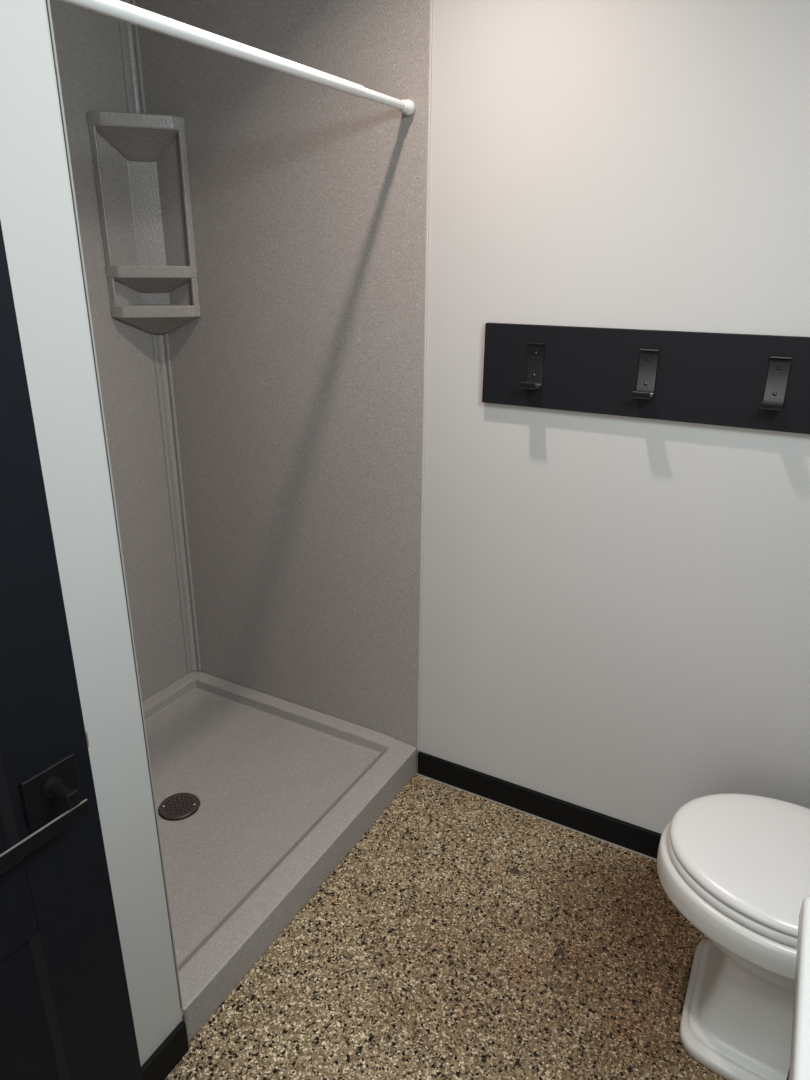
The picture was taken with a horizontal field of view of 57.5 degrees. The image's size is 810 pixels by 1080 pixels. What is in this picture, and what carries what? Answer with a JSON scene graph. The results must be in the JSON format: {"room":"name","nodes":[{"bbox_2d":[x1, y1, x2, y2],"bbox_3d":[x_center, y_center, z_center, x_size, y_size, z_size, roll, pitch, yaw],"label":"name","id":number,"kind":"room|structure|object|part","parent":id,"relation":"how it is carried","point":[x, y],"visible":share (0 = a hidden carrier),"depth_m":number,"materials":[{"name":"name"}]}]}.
{"room":"bathroom","nodes":[
{"label":"bathroom","id":0,"kind":"room"},
{"bbox_2d":[0,0,181,1065],"bbox_3d":[-0.868,-0.209,1.287,1.020,2.400,1.955,11,23,27],"label":"wall","id":1,"kind":"structure","parent":0,"point":[37,217],"depth_m":1.02,"materials":[{"name":"grey paint"}]},
{"bbox_2d":[141,1021,188,1079],"bbox_3d":[-0.665,1.117,1.051,0.011,0.077,0.970,11,23,27],"label":"baseboard","id":2,"kind":"structure","parent":1,"relation":"attached to","point":[159,1065],"depth_m":1.40,"materials":[{"name":"black rubber"}]},
{"bbox_2d":[165,771,725,1079],"bbox_3d":[-0.595,1.439,0.435,4.000,0.100,4.320,11,23,27],"label":"floor","id":3,"kind":"structure","parent":0,"point":[463,935],"depth_m":1.64,"materials":[{"name":"stone"}]},
{"bbox_2d":[142,670,416,1041],"bbox_3d":[-0.593,0.733,2.057,0.902,0.103,0.968,11,23,27],"label":"shower pan","id":4,"kind":"object","parent":3,"relation":"on","point":[260,797],"visible":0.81,"depth_m":2.04,"materials":[{"name":"plastic"}]},
{"bbox_2d":[46,0,432,1015],"bbox_3d":[-0.584,-0.305,1.675,0.913,2.155,0.982,11,23,27],"label":"shower surround","id":5,"kind":"object","parent":4,"relation":"on","point":[265,451],"visible":0.69,"depth_m":2.02,"materials":[{"name":"plastic"}]},
{"bbox_3d":[-0.820,-0.159,1.274,0.901,2.155,0.006,11,23,27],"label":"panel","id":6,"kind":"part","parent":5,"relation":"part of","materials":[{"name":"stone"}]},
{"bbox_3d":[-0.981,-0.384,1.880,0.006,2.155,0.982,11,23,27],"label":"panel","id":7,"kind":"part","parent":5,"relation":"part of","materials":[{"name":"plastic"}]},
{"bbox_3d":[-0.730,-1.340,1.953,0.034,0.406,0.035,11,23,27],"label":"corner trim","id":8,"kind":"part","parent":5,"relation":"part of","materials":[{"name":"plastic"}]},
{"bbox_2d":[87,111,200,332],"bbox_3d":[-0.707,-0.851,2.031,0.175,0.560,0.175,11,23,27],"label":"corner shelf","id":9,"kind":"object","parent":5,"relation":"attached to","point":[140,160],"visible":1,"depth_m":2.05,"materials":[{"name":"plastic"}]},
{"bbox_3d":[-0.742,-0.076,2.419,0.034,1.159,0.035,11,23,27],"label":"corner trim","id":10,"kind":"part","parent":5,"relation":"part of","materials":[{"name":"plastic"}]},
{"bbox_2d":[59,0,414,115],"bbox_3d":[-0.222,-0.824,1.276,0.031,0.031,0.967,11,24,27],"label":"shower curtain rod","id":11,"kind":"object","parent":5,"relation":"attached to","point":[117,9],"visible":1,"depth_m":1.16,"materials":[{"name":"white metal"}]},
{"bbox_3d":[-0.347,-0.450,2.077,0.903,2.155,0.006,11,23,27],"label":"panel","id":12,"kind":"part","parent":5,"relation":"part of","materials":[{"name":"plastic"}]},
{"bbox_2d":[657,793,809,1079],"bbox_3d":[0.821,0.651,1.359,0.675,0.765,0.452,11,23,27],"label":"toilet","id":13,"kind":"object","parent":3,"relation":"on","point":[736,867],"visible":0.99,"depth_m":1.39,"materials":[{"name":"white ceramic"}]},
{"bbox_3d":[0.731,0.627,1.403,0.443,0.020,0.358,11,23,27],"label":"seat","id":14,"kind":"part","parent":13,"relation":"part of","materials":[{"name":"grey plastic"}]},
{"bbox_3d":[0.732,0.606,1.395,0.441,0.023,0.356,11,23,27],"label":"lid","id":15,"kind":"part","parent":13,"relation":"part of","materials":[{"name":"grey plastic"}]},
{"bbox_3d":[0.492,0.936,0.600,0.461,0.750,0.682,11,23,27],"label":"vanity cabinet","id":16,"kind":"object","parent":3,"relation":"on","visible":0},
{"bbox_2d":[789,896,809,1079],"bbox_3d":[0.498,0.530,0.444,0.476,0.120,0.734,11,23,27],"label":"countertop","id":17,"kind":"structure","parent":16,"relation":"on","point":[800,1040],"depth_m":0.73,"materials":[{"name":"white stone"}]},
{"bbox_2d":[416,0,809,833],"bbox_3d":[0.295,-0.384,1.790,2.564,2.400,0.100,11,23,27],"label":"wall","id":18,"kind":"structure","parent":0,"point":[616,609],"depth_m":1.66,"materials":[{"name":"grey paint"}]},
{"bbox_2d":[417,751,661,860],"bbox_3d":[0.666,0.804,1.933,1.430,0.077,0.016,11,23,27],"label":"baseboard","id":19,"kind":"structure","parent":18,"relation":"attached to","point":[639,840],"depth_m":2.07,"materials":[{"name":"black rubber"}]},
{"bbox_2d":[482,323,809,433],"bbox_3d":[0.733,-0.305,1.459,1.266,0.185,0.067,11,23,27],"label":"coat rack","id":20,"kind":"object","parent":18,"relation":"attached to","point":[752,381],"visible":1,"depth_m":1.57,"materials":[{"name":"black paint"}]},
{"bbox_3d":[-0.693,0.231,0.096,2.554,2.400,0.100,11,23,27],"label":"wall","id":21,"kind":"structure","parent":0,"visible":0},
{"bbox_2d":[0,220,142,1079],"bbox_3d":[-0.579,0.244,0.570,0.086,2.030,0.761,13,23,30],"label":"door","id":22,"kind":"structure","parent":21,"relation":"in","point":[66,1012],"depth_m":0.87,"materials":[{"name":"black paint"}]},
{"bbox_3d":[-0.598,-0.078,0.462,0.012,1.122,0.541,13,23,30],"label":"panel","id":23,"kind":"part","parent":22,"relation":"part of","materials":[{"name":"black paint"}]},
{"bbox_3d":[-0.590,-0.076,0.457,0.012,1.122,0.541,13,23,30],"label":"panel moulding","id":24,"kind":"part","parent":22,"relation":"part of","materials":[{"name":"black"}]},
{"bbox_3d":[-0.602,0.240,0.580,0.035,2.030,0.541,13,23,30],"label":"rail frame","id":25,"kind":"part","parent":22,"relation":"part of","materials":[{"name":"black paint"}]},
{"bbox_3d":[-0.606,0.777,0.777,0.012,0.475,0.541,13,23,30],"label":"panel","id":26,"kind":"part","parent":22,"relation":"part of","materials":[{"name":"black paint"}]},
{"bbox_3d":[-0.598,0.779,0.772,0.012,0.475,0.541,13,23,30],"label":"panel moulding","id":27,"kind":"part","parent":22,"relation":"part of","materials":[{"name":"black wood"}]},
{"bbox_3d":[-0.409,0.333,0.812,0.003,0.019,0.140,13,23,29],"label":"lever","id":28,"kind":"part","parent":22,"relation":"part of","materials":[{"name":"metal"}]},
{"bbox_3d":[-0.418,0.297,0.874,0.008,0.067,0.067,13,23,29],"label":"handle","id":29,"kind":"part","parent":22,"relation":"part of","materials":[{"name":"black metal"}]}
]}

